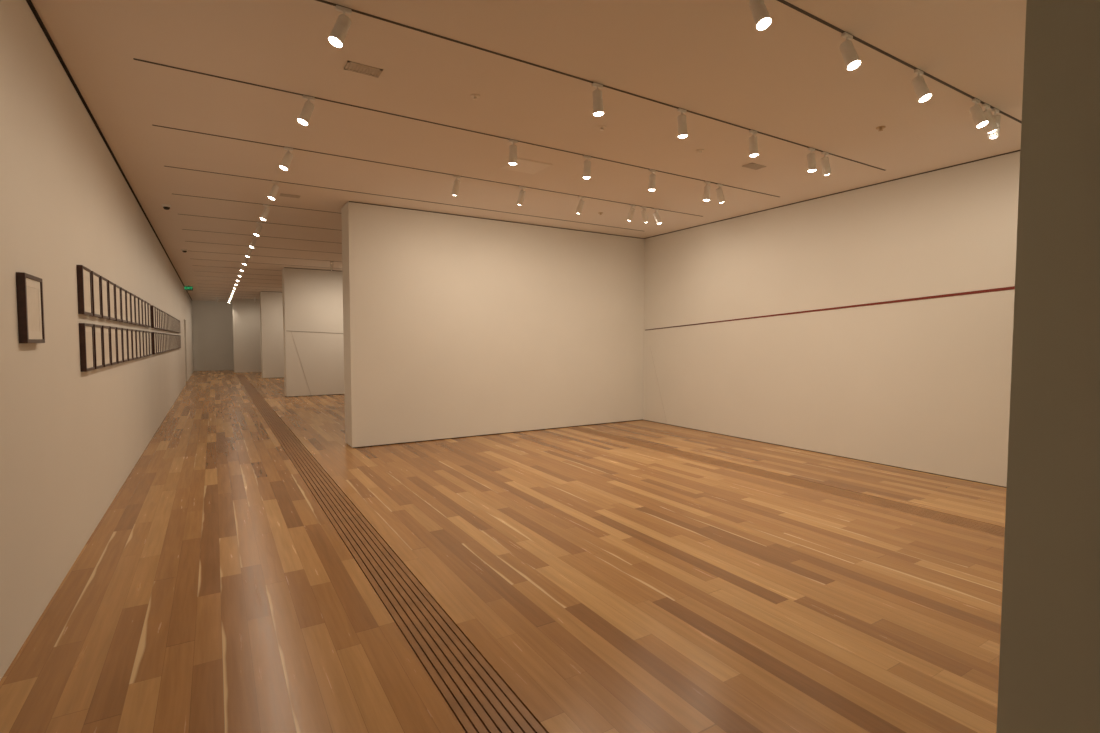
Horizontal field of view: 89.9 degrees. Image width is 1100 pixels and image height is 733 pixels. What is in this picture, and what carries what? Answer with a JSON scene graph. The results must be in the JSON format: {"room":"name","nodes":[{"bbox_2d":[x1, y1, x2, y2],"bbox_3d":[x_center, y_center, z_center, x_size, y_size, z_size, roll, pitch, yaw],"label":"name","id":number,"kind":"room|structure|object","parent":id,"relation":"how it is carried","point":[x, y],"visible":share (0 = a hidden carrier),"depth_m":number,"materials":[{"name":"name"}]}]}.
{"room":"museum","nodes":[
{"label":"museum","id":0,"kind":"room"},
{"bbox_2d":[0,0,193,679],"bbox_3d":[-8.472,-0.781,11.851,0.300,3.610,38.100,-2,3,-31],"label":"wall","id":1,"kind":"structure","parent":0,"point":[71,438],"depth_m":3.68,"materials":[{"name":"paint"}]},
{"bbox_2d":[16,272,44,342],"bbox_3d":[-2.929,-0.322,3.109,0.036,0.380,0.360,-2,3,-31],"label":"framed picture","id":2,"kind":"object","parent":1,"relation":"attached to","point":[30,307],"visible":1,"depth_m":3.05,"materials":[{"name":"paper"}]},
{"bbox_2d":[76,265,92,315],"bbox_3d":[-3.747,-0.607,4.437,0.036,0.380,0.360,-2,3,-31],"label":"framed picture","id":3,"kind":"object","parent":1,"relation":"attached to","point":[84,282],"visible":1,"depth_m":4.37,"materials":[{"name":"brown wood"}]},
{"bbox_2d":[79,323,94,371],"bbox_3d":[-3.748,-0.157,4.458,0.036,0.380,0.360,-2,3,-31],"label":"framed picture","id":4,"kind":"object","parent":1,"relation":"attached to","point":[86,333],"visible":1,"depth_m":4.39,"materials":[{"name":"brown wood"}]},
{"bbox_2d":[91,271,101,317],"bbox_3d":[-3.969,-0.624,4.799,0.036,0.380,0.360,-2,3,-31],"label":"framed picture","id":5,"kind":"object","parent":1,"relation":"attached to","point":[96,288],"visible":0.72,"depth_m":4.81,"materials":[{"name":"paper"}]},
{"bbox_2d":[93,324,103,368],"bbox_3d":[-3.969,-0.175,4.821,0.036,0.380,0.360,-2,3,-31],"label":"framed picture","id":6,"kind":"object","parent":1,"relation":"attached to","point":[98,341],"visible":0.75,"depth_m":4.83,"materials":[{"name":"paper"}]},
{"bbox_2d":[98,276,108,318],"bbox_3d":[-4.190,-0.642,5.161,0.036,0.380,0.360,-2,3,-31],"label":"framed picture","id":7,"kind":"object","parent":1,"relation":"attached to","point":[103,281],"visible":0.76,"depth_m":5.18,"materials":[{"name":"paper"}]},
{"bbox_2d":[102,325,110,366],"bbox_3d":[-4.191,-0.192,5.183,0.036,0.380,0.360,-2,3,-31],"label":"framed picture","id":8,"kind":"object","parent":1,"relation":"attached to","point":[105,329],"visible":0.72,"depth_m":5.20,"materials":[{"name":"paper"}]},
{"bbox_2d":[26,0,191,299],"bbox_3d":[-8.335,-2.579,11.848,0.018,0.018,38.100,-2,3,-31],"label":"trim","id":9,"kind":"structure","parent":1,"relation":"attached to","point":[29,2],"depth_m":4.55,"materials":[{"name":"black"}]},
{"bbox_2d":[108,280,115,319],"bbox_3d":[-4.412,-0.659,5.524,0.036,0.380,0.360,-2,3,-31],"label":"framed picture","id":10,"kind":"object","parent":1,"relation":"attached to","point":[111,286],"visible":0.77,"depth_m":5.54,"materials":[{"name":"paper"}]},
{"bbox_2d":[110,326,116,364],"bbox_3d":[-4.412,-0.210,5.545,0.036,0.380,0.360,-2,3,-31],"label":"framed picture","id":11,"kind":"object","parent":1,"relation":"attached to","point":[113,338],"visible":0.7,"depth_m":5.56,"materials":[{"name":"paper"}]},
{"bbox_2d":[113,284,121,321],"bbox_3d":[-4.633,-0.677,5.886,0.036,0.380,0.360,-2,3,-31],"label":"framed picture","id":12,"kind":"object","parent":1,"relation":"attached to","point":[117,288],"visible":0.76,"depth_m":5.91,"materials":[{"name":"paper"}]},
{"bbox_2d":[116,327,122,363],"bbox_3d":[-4.633,-0.227,5.907,0.036,0.380,0.360,-2,3,-31],"label":"framed picture","id":13,"kind":"object","parent":1,"relation":"attached to","point":[118,330],"visible":0.73,"depth_m":5.93,"materials":[{"name":"paper"}]},
{"bbox_2d":[119,287,126,322],"bbox_3d":[-4.855,-0.694,6.248,0.036,0.380,0.360,-2,3,-31],"label":"framed picture","id":14,"kind":"object","parent":1,"relation":"attached to","point":[123,291],"visible":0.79,"depth_m":6.28,"materials":[{"name":"paper"}]},
{"bbox_2d":[122,328,127,361],"bbox_3d":[-4.855,-0.245,6.270,0.036,0.380,0.360,-2,3,-31],"label":"framed picture","id":15,"kind":"object","parent":1,"relation":"attached to","point":[124,330],"visible":0.74,"depth_m":6.29,"materials":[{"name":"paper"}]},
{"bbox_2d":[126,290,131,322],"bbox_3d":[-5.076,-0.712,6.611,0.036,0.380,0.360,-2,3,-31],"label":"framed picture","id":16,"kind":"object","parent":1,"relation":"attached to","point":[128,295],"visible":0.67,"depth_m":6.64,"materials":[{"name":"paper"}]},
{"bbox_2d":[127,329,132,360],"bbox_3d":[-5.077,-0.262,6.632,0.036,0.380,0.360,-2,3,-31],"label":"framed picture","id":17,"kind":"object","parent":1,"relation":"attached to","point":[129,331],"visible":0.71,"depth_m":6.65,"materials":[{"name":"paper"}]},
{"bbox_2d":[129,293,135,323],"bbox_3d":[-5.298,-0.730,6.973,0.036,0.380,0.360,-2,3,-31],"label":"framed picture","id":18,"kind":"object","parent":1,"relation":"attached to","point":[133,320],"visible":0.73,"depth_m":6.99,"materials":[{"name":"paper"}]},
{"bbox_2d":[132,329,136,359],"bbox_3d":[-5.298,-0.280,6.994,0.036,0.380,0.360,-2,3,-31],"label":"framed picture","id":19,"kind":"object","parent":1,"relation":"attached to","point":[134,348],"visible":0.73,"depth_m":7.03,"materials":[{"name":"paper"}]},
{"bbox_2d":[134,295,138,324],"bbox_3d":[-5.519,-0.747,7.335,0.036,0.380,0.360,-2,3,-31],"label":"framed picture","id":20,"kind":"object","parent":1,"relation":"attached to","point":[136,297],"visible":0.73,"depth_m":7.35,"materials":[{"name":"paper"}]},
{"bbox_2d":[136,330,140,358],"bbox_3d":[-5.519,-0.297,7.357,0.036,0.380,0.360,-2,3,-31],"label":"framed picture","id":21,"kind":"object","parent":1,"relation":"attached to","point":[137,331],"visible":0.71,"depth_m":7.39,"materials":[{"name":"paper"}]},
{"bbox_2d":[138,297,142,325],"bbox_3d":[-5.740,-0.765,7.697,0.036,0.380,0.360,-2,3,-31],"label":"framed picture","id":22,"kind":"object","parent":1,"relation":"attached to","point":[140,299],"visible":0.62,"depth_m":7.74,"materials":[{"name":"paper"}]},
{"bbox_2d":[140,330,143,357],"bbox_3d":[-5.741,-0.315,7.719,0.036,0.380,0.360,-2,3,-31],"label":"framed picture","id":23,"kind":"object","parent":1,"relation":"attached to","point":[141,331],"visible":0.53,"depth_m":7.75,"materials":[{"name":"paper"}]},
{"bbox_2d":[142,299,145,325],"bbox_3d":[-5.962,-0.782,8.060,0.036,0.380,0.360,-2,3,-31],"label":"framed picture","id":24,"kind":"object","parent":1,"relation":"attached to","point":[143,301],"visible":0.62,"depth_m":8.08,"materials":[{"name":"paper"}]},
{"bbox_2d":[143,331,146,356],"bbox_3d":[-5.962,-0.333,8.081,0.036,0.380,0.360,-2,3,-31],"label":"framed picture","id":25,"kind":"object","parent":1,"relation":"attached to","point":[144,332],"visible":0.67,"depth_m":8.10,"materials":[{"name":"paper"}]},
{"bbox_2d":[144,301,148,326],"bbox_3d":[-6.183,-0.800,8.422,0.036,0.380,0.360,-2,3,-31],"label":"framed picture","id":26,"kind":"object","parent":1,"relation":"attached to","point":[146,303],"visible":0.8,"depth_m":8.44,"materials":[{"name":"paper"}]},
{"bbox_2d":[146,331,149,355],"bbox_3d":[-6.184,-0.350,8.444,0.036,0.380,0.360,-2,3,-31],"label":"framed picture","id":27,"kind":"object","parent":1,"relation":"attached to","point":[147,332],"visible":0.56,"depth_m":8.47,"materials":[{"name":"paper"}]},
{"bbox_2d":[148,303,150,326],"bbox_3d":[-6.405,-0.817,8.784,0.036,0.380,0.360,-2,3,-31],"label":"framed picture","id":28,"kind":"object","parent":1,"relation":"attached to","point":[149,304],"visible":0.65,"depth_m":8.83,"materials":[{"name":"paper"}]},
{"bbox_2d":[149,331,151,355],"bbox_3d":[-6.405,-0.368,8.806,0.036,0.380,0.360,-2,3,-31],"label":"framed picture","id":29,"kind":"object","parent":1,"relation":"attached to","point":[150,333],"visible":0.54,"depth_m":8.85,"materials":[{"name":"paper"}]},
{"bbox_2d":[151,305,155,327],"bbox_3d":[-6.824,-0.851,9.471,0.036,0.380,0.360,-2,3,-31],"label":"framed picture","id":30,"kind":"object","parent":1,"relation":"attached to","point":[153,319],"visible":0.91,"depth_m":9.33,"materials":[{"name":"paper"}]},
{"bbox_2d":[152,332,156,354],"bbox_3d":[-6.825,-0.401,9.492,0.036,0.380,0.360,-2,3,-31],"label":"framed picture","id":31,"kind":"object","parent":1,"relation":"attached to","point":[154,349],"visible":0.93,"depth_m":9.35,"materials":[{"name":"paper"}]},
{"bbox_2d":[154,307,157,328],"bbox_3d":[-7.046,-0.868,9.833,0.036,0.380,0.360,-2,3,-31],"label":"framed picture","id":32,"kind":"object","parent":1,"relation":"attached to","point":[156,316],"visible":0.62,"depth_m":9.89,"materials":[{"name":"paper"}]},
{"bbox_2d":[156,332,158,353],"bbox_3d":[-7.046,-0.419,9.854,0.036,0.380,0.360,-2,3,-31],"label":"framed picture","id":33,"kind":"object","parent":1,"relation":"attached to","point":[157,346],"visible":0.48,"depth_m":9.93,"materials":[{"name":"paper"}]},
{"bbox_2d":[157,308,159,328],"bbox_3d":[-7.267,-0.886,10.195,0.036,0.380,0.360,-2,3,-31],"label":"framed picture","id":34,"kind":"object","parent":1,"relation":"attached to","point":[157,308],"visible":0.59,"depth_m":10.26,"materials":[{"name":"paper"}]},
{"bbox_2d":[158,333,160,352],"bbox_3d":[-7.268,-0.436,10.217,0.036,0.380,0.360,-2,3,-31],"label":"framed picture","id":35,"kind":"object","parent":1,"relation":"attached to","point":[158,333],"visible":0.48,"depth_m":10.30,"materials":[{"name":"paper"}]},
{"bbox_2d":[159,309,161,328],"bbox_3d":[-7.489,-0.903,10.557,0.036,0.380,0.360,-2,3,-31],"label":"framed picture","id":36,"kind":"object","parent":1,"relation":"attached to","point":[159,309],"visible":0.58,"depth_m":10.63,"materials":[{"name":"paper"}]},
{"bbox_2d":[160,333,161,352],"bbox_3d":[-7.489,-0.454,10.579,0.036,0.380,0.360,-2,3,-31],"label":"framed picture","id":37,"kind":"object","parent":1,"relation":"attached to","point":[160,333],"visible":0.48,"depth_m":10.66,"materials":[{"name":"paper"}]},
{"bbox_2d":[160,310,162,329],"bbox_3d":[-7.710,-0.921,10.920,0.036,0.380,0.360,-2,3,-31],"label":"framed picture","id":38,"kind":"object","parent":1,"relation":"attached to","point":[161,310],"visible":0.6,"depth_m":11.00,"materials":[{"name":"paper"}]},
{"bbox_2d":[162,333,163,352],"bbox_3d":[-7.711,-0.471,10.941,0.036,0.380,0.360,-2,3,-31],"label":"framed picture","id":39,"kind":"object","parent":1,"relation":"attached to","point":[162,333],"visible":0.45,"depth_m":10.96,"materials":[{"name":"paper"}]},
{"bbox_2d":[163,311,164,329],"bbox_3d":[-7.932,-0.938,11.282,0.036,0.380,0.360,-2,3,-31],"label":"framed picture","id":40,"kind":"object","parent":1,"relation":"attached to","point":[163,311],"visible":0.54,"depth_m":11.32,"materials":[{"name":"paper"}]},
{"bbox_2d":[165,334,166,351],"bbox_3d":[-8.154,-0.506,11.666,0.036,0.380,0.360,-2,3,-31],"label":"framed picture","id":41,"kind":"object","parent":1,"relation":"attached to","point":[165,334],"visible":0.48,"depth_m":11.79,"materials":[{"name":"paper"}]},
{"bbox_2d":[192,300,233,370],"bbox_3d":[-14.864,-1.674,30.364,8.920,3.610,0.200,-2,3,-31],"label":"wall","id":42,"kind":"structure","parent":0,"point":[212,321],"depth_m":28.62,"materials":[{"name":"paint"}]},
{"bbox_2d":[232,298,261,372],"bbox_3d":[-12.703,-1.587,28.581,6.490,3.610,0.300,-2,3,-31],"label":"wall","id":43,"kind":"structure","parent":0,"point":[246,312],"depth_m":27.07,"materials":[{"name":"paint"}]},
{"bbox_2d":[260,291,283,377],"bbox_3d":[-9.669,-1.387,24.462,5.610,3.610,0.500,-2,3,-31],"label":"wall","id":44,"kind":"structure","parent":0,"point":[271,303],"depth_m":22.99,"materials":[{"name":"paint"}]},
{"bbox_2d":[282,267,343,396],"bbox_3d":[-5.109,-1.025,17.003,5.610,3.610,0.500,-2,3,-31],"label":"wall","id":45,"kind":"structure","parent":0,"point":[312,298],"depth_m":15.71,"materials":[{"name":"paint"}]},
{"bbox_2d":[341,201,644,447],"bbox_3d":[-0.654,-0.671,9.714,5.610,3.610,0.500,-2,3,-31],"label":"wall","id":46,"kind":"structure","parent":0,"point":[455,326],"depth_m":9.14,"materials":[{"name":"paint"}]},
{"bbox_2d":[0,370,1006,732],"bbox_3d":[-4.955,0.989,14.145,9.020,0.140,38.600,-2,3,-31],"label":"floor","id":47,"kind":"structure","parent":0,"point":[611,586],"depth_m":3.58,"materials":[{"name":"brown wood"}]},
{"bbox_2d":[236,374,545,732],"bbox_3d":[-5.675,1.078,11.246,0.290,0.039,34.000,-2,3,-31],"label":"floor vent grille","id":48,"kind":"object","parent":47,"relation":"in","point":[481,702],"visible":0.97,"depth_m":3.17,"materials":[{"name":"brown wood"}]},
{"bbox_2d":[568,427,1004,537],"bbox_3d":[2.443,1.298,6.812,0.300,0.039,7.760,-2,3,-31],"label":"floor vent grille","id":49,"kind":"object","parent":47,"relation":"in","point":[934,515],"visible":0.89,"depth_m":5.92,"materials":[{"name":"brown wood"}]},
{"bbox_2d":[31,0,1026,301],"bbox_3d":[-4.952,-2.736,13.967,9.020,0.100,38.600,-2,3,-31],"label":"ceiling","id":50,"kind":"structure","parent":0,"point":[790,79],"depth_m":4.70,"materials":[{"name":"paint"}]},
{"bbox_2d":[162,204,170,209],"bbox_3d":[-5.731,-2.377,8.229,0.120,0.070,0.120,-2,3,-31],"label":"security camera","id":51,"kind":"object","parent":50,"relation":"attached to","point":[165,206],"visible":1,"depth_m":8.20,"materials":[{"name":"black plastic"}]},
{"bbox_2d":[184,286,192,289],"bbox_3d":[-13.448,-2.921,20.492,0.260,0.170,0.045,-2,3,-31],"label":"exit sign","id":52,"kind":"object","parent":50,"relation":"hanging from","point":[185,287],"visible":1,"depth_m":20.47,"materials":[{"name":"green plastic"}]},
{"bbox_2d":[175,194,335,212],"bbox_3d":[-2.107,-2.467,9.478,7.270,0.002,0.021,-2,3,-31],"label":"track","id":53,"kind":"object","parent":50,"relation":"attached to","point":[175,194],"visible":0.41,"depth_m":8.06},
{"bbox_2d":[260,204,269,220],"bbox_3d":[-4.236,-2.286,8.179,0.134,0.236,0.089,-2,3,-31],"label":"track spotlight","id":54,"kind":"object","parent":53,"relation":"hanging from","point":[266,210],"visible":1,"depth_m":8.16,"materials":[{"name":"white"}]},
{"bbox_2d":[181,214,334,229],"bbox_3d":[-2.850,-2.526,10.693,7.270,0.002,0.021,-2,3,-31],"label":"track","id":55,"kind":"object","parent":50,"relation":"attached to","point":[181,214],"visible":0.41,"depth_m":9.35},
{"bbox_2d":[254,222,262,235],"bbox_3d":[-4.978,-2.345,9.394,0.134,0.236,0.089,-2,3,-31],"label":"track spotlight","id":56,"kind":"object","parent":55,"relation":"hanging from","point":[259,227],"visible":1,"depth_m":9.38,"materials":[{"name":"white"}]},
{"bbox_2d":[183,229,333,242],"bbox_3d":[-3.592,-2.585,11.908,7.270,0.002,0.021,-2,3,-31],"label":"track","id":57,"kind":"object","parent":50,"relation":"attached to","point":[183,229],"visible":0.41,"depth_m":10.61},
{"bbox_2d":[249,235,256,247],"bbox_3d":[-5.721,-2.404,10.609,0.134,0.236,0.089,-2,3,-31],"label":"track spotlight","id":58,"kind":"object","parent":57,"relation":"hanging from","point":[252,244],"visible":0.99,"depth_m":10.59,"materials":[{"name":"white"}]},
{"bbox_2d":[187,241,341,253],"bbox_3d":[-4.335,-2.643,13.122,7.270,0.002,0.021,-2,3,-31],"label":"track","id":59,"kind":"object","parent":50,"relation":"attached to","point":[187,241],"visible":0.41,"depth_m":11.98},
{"bbox_2d":[246,246,251,256],"bbox_3d":[-6.463,-2.463,11.824,0.134,0.236,0.089,-2,3,-31],"label":"track spotlight","id":60,"kind":"object","parent":59,"relation":"hanging from","point":[249,251],"visible":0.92,"depth_m":11.80,"materials":[{"name":"white"}]},
{"bbox_2d":[196,251,338,261],"bbox_3d":[-5.078,-2.702,14.337,7.270,0.002,0.021,-2,3,-31],"label":"track","id":61,"kind":"object","parent":50,"relation":"attached to","point":[196,251],"visible":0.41,"depth_m":13.27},
{"bbox_2d":[243,255,248,264],"bbox_3d":[-7.206,-2.522,13.039,0.134,0.236,0.089,-2,3,-31],"label":"track spotlight","id":62,"kind":"object","parent":61,"relation":"hanging from","point":[245,261],"visible":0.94,"depth_m":13.02,"materials":[{"name":"white"}]},
{"bbox_2d":[200,259,341,268],"bbox_3d":[-5.820,-2.761,15.552,7.270,0.002,0.021,-2,3,-31],"label":"track","id":63,"kind":"object","parent":50,"relation":"attached to","point":[200,259],"visible":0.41,"depth_m":14.50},
{"bbox_2d":[280,193,299,197],"bbox_3d":[-3.629,-2.381,7.684,0.250,0.006,0.140,-2,3,-31],"label":"ceiling vent","id":64,"kind":"object","parent":50,"relation":"in","point":[281,194],"visible":1,"depth_m":7.67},
{"bbox_2d":[344,61,382,77],"bbox_3d":[-1.385,-2.206,4.090,0.250,0.006,0.140,-2,3,-31],"label":"ceiling vent","id":65,"kind":"object","parent":50,"relation":"in","point":[350,66],"visible":1,"depth_m":4.08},
{"bbox_2d":[165,166,640,230],"bbox_3d":[-1.365,-2.408,8.263,7.270,0.002,0.021,-2,3,-31],"label":"track","id":66,"kind":"object","parent":50,"relation":"attached to","point":[165,166],"visible":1,"depth_m":7.61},
{"bbox_2d":[268,181,279,199],"bbox_3d":[-3.493,-2.227,6.965,0.134,0.236,0.089,-2,3,-31],"label":"track spotlight","id":67,"kind":"object","parent":66,"relation":"hanging from","point":[273,193],"visible":1,"depth_m":6.94,"materials":[{"name":"white"}]},
{"bbox_2d":[152,125,702,216],"bbox_3d":[-0.622,-2.349,7.048,7.270,0.002,0.021,-2,3,-31],"label":"track","id":68,"kind":"object","parent":50,"relation":"attached to","point":[152,125],"visible":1,"depth_m":6.31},
{"bbox_2d":[280,147,293,170],"bbox_3d":[-2.751,-2.168,5.750,0.134,0.236,0.089,-2,3,-31],"label":"track spotlight","id":69,"kind":"object","parent":68,"relation":"hanging from","point":[285,163],"visible":1,"depth_m":5.73,"materials":[{"name":"white"}]},
{"bbox_2d":[452,175,460,195],"bbox_3d":[-1.156,-2.219,6.767,0.090,0.230,0.153,-2,3,-31],"label":"track spotlight","id":70,"kind":"object","parent":68,"relation":"hanging from","point":[455,190],"visible":1,"depth_m":6.73,"materials":[{"name":"white"}]},
{"bbox_2d":[517,186,525,204],"bbox_3d":[-0.379,-2.241,7.241,0.090,0.230,0.153,-2,3,-31],"label":"track spotlight","id":71,"kind":"object","parent":68,"relation":"hanging from","point":[520,200],"visible":1,"depth_m":7.21,"materials":[{"name":"white"}]},
{"bbox_2d":[576,196,584,213],"bbox_3d":[0.423,-2.264,7.730,0.090,0.230,0.153,-2,3,-31],"label":"track spotlight","id":72,"kind":"object","parent":68,"relation":"hanging from","point":[581,202],"visible":1,"depth_m":7.70,"materials":[{"name":"white"}]},
{"bbox_2d":[627,205,634,220],"bbox_3d":[1.208,-2.286,8.209,0.090,0.230,0.153,-2,3,-31],"label":"track spotlight","id":73,"kind":"object","parent":68,"relation":"hanging from","point":[632,210],"visible":1,"depth_m":8.18,"materials":[{"name":"white"}]},
{"bbox_2d":[641,206,647,222],"bbox_3d":[1.433,-2.291,8.320,0.083,0.230,0.153,2,3,32],"label":"track spotlight","id":74,"kind":"object","parent":68,"relation":"hanging from","point":[643,212],"visible":1,"depth_m":8.29,"materials":[{"name":"white"}]},
{"bbox_2d":[653,208,661,223],"bbox_3d":[1.644,-2.294,8.428,0.144,0.233,0.088,0,3,-6],"label":"track spotlight","id":75,"kind":"object","parent":68,"relation":"hanging from","point":[656,215],"visible":1,"depth_m":8.40,"materials":[{"name":"white"}]},
{"bbox_2d":[133,58,778,196],"bbox_3d":[0.120,-2.290,5.834,7.270,0.002,0.021,-2,3,-31],"label":"track","id":76,"kind":"object","parent":50,"relation":"attached to","point":[133,58],"visible":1,"depth_m":4.93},
{"bbox_2d":[298,95,314,124],"bbox_3d":[-2.008,-2.110,4.535,0.134,0.236,0.089,-2,3,-31],"label":"track spotlight","id":77,"kind":"object","parent":76,"relation":"hanging from","point":[304,117],"visible":1,"depth_m":4.51,"materials":[{"name":"white"}]},
{"bbox_2d":[509,139,517,164],"bbox_3d":[-0.374,-2.153,5.546,0.090,0.242,0.093,-2,3,-31],"label":"track spotlight","id":78,"kind":"object","parent":76,"relation":"hanging from","point":[512,148],"visible":1,"depth_m":5.52,"materials":[{"name":"white"}]},
{"bbox_2d":[583,155,590,178],"bbox_3d":[0.403,-2.175,6.020,0.090,0.242,0.093,-2,3,-31],"label":"track spotlight","id":79,"kind":"object","parent":76,"relation":"hanging from","point":[587,164],"visible":1,"depth_m":5.99,"materials":[{"name":"white"}]},
{"bbox_2d":[648,169,655,190],"bbox_3d":[1.205,-2.198,6.509,0.090,0.242,0.093,-2,3,-31],"label":"track spotlight","id":80,"kind":"object","parent":76,"relation":"hanging from","point":[651,187],"visible":1,"depth_m":6.48,"materials":[{"name":"white"}]},
{"bbox_2d":[703,181,710,200],"bbox_3d":[1.990,-2.220,6.988,0.090,0.242,0.093,-2,3,-31],"label":"track spotlight","id":81,"kind":"object","parent":76,"relation":"hanging from","point":[706,197],"visible":1,"depth_m":6.96,"materials":[{"name":"white"}]},
{"bbox_2d":[716,184,724,202],"bbox_3d":[2.202,-2.231,7.115,0.147,0.232,0.083,-2,4,-41],"label":"track spotlight","id":82,"kind":"object","parent":76,"relation":"hanging from","point":[720,196],"visible":1,"depth_m":7.08,"materials":[{"name":"white"}]},
{"bbox_2d":[470,94,479,99],"bbox_3d":[-0.616,-2.215,4.537,0.080,0.030,0.080,-2,3,-31],"label":"sprinkler","id":83,"kind":"object","parent":50,"relation":"attached to","point":[474,96],"visible":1,"depth_m":4.53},
{"bbox_2d":[500,157,552,173],"bbox_3d":[-0.281,-2.314,6.367,0.460,0.006,0.440,-2,3,-31],"label":"ceiling access panel","id":84,"kind":"object","parent":50,"relation":"attached to","point":[523,165],"visible":0.96,"depth_m":6.36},
{"bbox_2d":[316,0,884,170],"bbox_3d":[0.863,-2.231,4.619,7.270,0.002,0.021,-2,3,-31],"label":"track","id":85,"kind":"object","parent":50,"relation":"attached to","point":[323,1],"visible":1,"depth_m":4.10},
{"bbox_2d":[329,5,351,47],"bbox_3d":[-1.265,-2.051,3.320,0.134,0.236,0.089,-2,3,-31],"label":"track spotlight","id":86,"kind":"object","parent":85,"relation":"hanging from","point":[337,37],"visible":1,"depth_m":3.30,"materials":[{"name":"white"}]},
{"bbox_2d":[592,82,603,115],"bbox_3d":[0.377,-2.094,4.324,0.096,0.242,0.084,-2,3,-31],"label":"track spotlight","id":87,"kind":"object","parent":85,"relation":"hanging from","point":[598,110],"visible":1,"depth_m":4.30,"materials":[{"name":"white"}]},
{"bbox_2d":[677,108,687,137],"bbox_3d":[1.153,-2.116,4.798,0.096,0.242,0.084,-2,3,-31],"label":"track spotlight","id":88,"kind":"object","parent":85,"relation":"hanging from","point":[681,119],"visible":1,"depth_m":4.77,"materials":[{"name":"white"}]},
{"bbox_2d":[749,130,757,156],"bbox_3d":[1.956,-2.139,5.287,0.096,0.242,0.084,-2,3,-31],"label":"track spotlight","id":89,"kind":"object","parent":85,"relation":"hanging from","point":[753,144],"visible":1,"depth_m":5.26,"materials":[{"name":"white"}]},
{"bbox_2d":[807,148,815,171],"bbox_3d":[2.741,-2.161,5.766,0.096,0.242,0.084,-2,3,-31],"label":"track spotlight","id":90,"kind":"object","parent":85,"relation":"hanging from","point":[811,162],"visible":1,"depth_m":5.74,"materials":[{"name":"white"}]},
{"bbox_2d":[821,152,830,175],"bbox_3d":[2.961,-2.173,5.911,0.147,0.232,0.083,-2,4,-41],"label":"track spotlight","id":91,"kind":"object","parent":85,"relation":"hanging from","point":[826,170],"visible":1,"depth_m":5.88,"materials":[{"name":"white"}]},
{"bbox_2d":[598,125,605,130],"bbox_3d":[0.491,-2.246,5.200,0.080,0.030,0.080,-2,3,-31],"label":"sprinkler","id":92,"kind":"object","parent":50,"relation":"attached to","point":[602,127],"visible":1,"depth_m":5.19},
{"bbox_2d":[742,163,765,169],"bbox_3d":[2.358,-2.312,6.362,0.250,0.006,0.140,-2,3,-31],"label":"ceiling vent","id":93,"kind":"object","parent":50,"relation":"in","point":[754,166],"visible":1,"depth_m":6.36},
{"bbox_2d":[876,126,885,130],"bbox_3d":[3.125,-2.244,5.203,0.080,0.030,0.080,-2,3,-31],"label":"sprinkler","id":94,"kind":"object","parent":50,"relation":"attached to","point":[880,128],"visible":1,"depth_m":5.19,"materials":[{"name":"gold metal"}]},
{"bbox_2d":[777,0,1021,123],"bbox_3d":[1.606,-2.172,3.404,7.270,0.002,0.021,-2,3,-31],"label":"track","id":95,"kind":"object","parent":50,"relation":"attached to","point":[781,1],"visible":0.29,"depth_m":3.84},
{"bbox_2d":[749,0,770,29],"bbox_3d":[1.195,-2.039,3.133,0.090,0.236,0.132,-2,3,-31],"label":"track spotlight","id":96,"kind":"object","parent":95,"relation":"hanging from","point":[762,19],"visible":1,"depth_m":3.11,"materials":[{"name":"white"}]},
{"bbox_2d":[840,32,860,69],"bbox_3d":[1.963,-2.061,3.601,0.090,0.236,0.132,-2,3,-31],"label":"track spotlight","id":97,"kind":"object","parent":95,"relation":"hanging from","point":[851,58],"visible":1,"depth_m":3.58,"materials":[{"name":"white"}]},
{"bbox_2d":[912,69,931,101],"bbox_3d":[2.757,-2.084,4.085,0.090,0.236,0.132,-2,3,-31],"label":"track spotlight","id":98,"kind":"object","parent":95,"relation":"hanging from","point":[922,91],"visible":1,"depth_m":4.07,"materials":[{"name":"white"}]},
{"bbox_2d":[969,98,987,127],"bbox_3d":[3.568,-2.107,4.580,0.090,0.236,0.132,-2,3,-31],"label":"track spotlight","id":99,"kind":"object","parent":95,"relation":"hanging from","point":[980,120],"visible":1,"depth_m":4.56,"materials":[{"name":"white"}]},
{"bbox_2d":[982,103,997,132],"bbox_3d":[3.747,-2.115,4.707,0.152,0.230,0.085,0,3,-8],"label":"track spotlight","id":100,"kind":"object","parent":95,"relation":"hanging from","point":[991,126],"visible":0.79,"depth_m":4.68,"materials":[{"name":"white"}]},
{"bbox_2d":[987,108,1000,138],"bbox_3d":[3.889,-2.120,4.816,0.083,0.231,0.149,2,3,29],"label":"track spotlight","id":101,"kind":"object","parent":95,"relation":"hanging from","point":[997,118],"visible":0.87,"depth_m":4.79,"materials":[{"name":"white"}]},
{"bbox_2d":[643,151,1019,486],"bbox_3d":[-1.206,-0.992,16.282,0.300,3.600,38.100,-2,3,-31],"label":"wall","id":102,"kind":"structure","parent":0,"point":[924,385],"depth_m":7.34,"materials":[{"name":"paint"}]},
{"bbox_2d":[642,419,1006,487],"bbox_3d":[-1.327,0.815,16.296,0.019,0.010,38.100,-2,3,-31],"label":"trim","id":103,"kind":"structure","parent":102,"relation":"attached to","point":[642,419],"depth_m":7.44,"materials":[{"name":"brown"}]},
{"bbox_2d":[647,286,1014,329],"bbox_3d":[3.885,-0.805,7.649,0.005,0.497,7.662,-2,3,-31],"label":"artwork","id":104,"kind":"object","parent":102,"relation":"attached to","point":[1012,287],"visible":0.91,"depth_m":7.04},
{"bbox_2d":[643,150,1019,238],"bbox_3d":[-1.338,-2.781,16.115,0.012,0.010,38.100,-2,3,-31],"label":"trim","id":105,"kind":"structure","parent":102,"relation":"attached to","point":[1017,150],"depth_m":7.24,"materials":[{"name":"brown"}]},
{"bbox_2d":[997,0,1099,732],"bbox_3d":[3.684,-0.327,2.618,5.610,3.610,0.500,-2,3,-31],"label":"wall","id":106,"kind":"structure","parent":0,"point":[1049,662],"depth_m":1.31,"materials":[{"name":"brown paint"}]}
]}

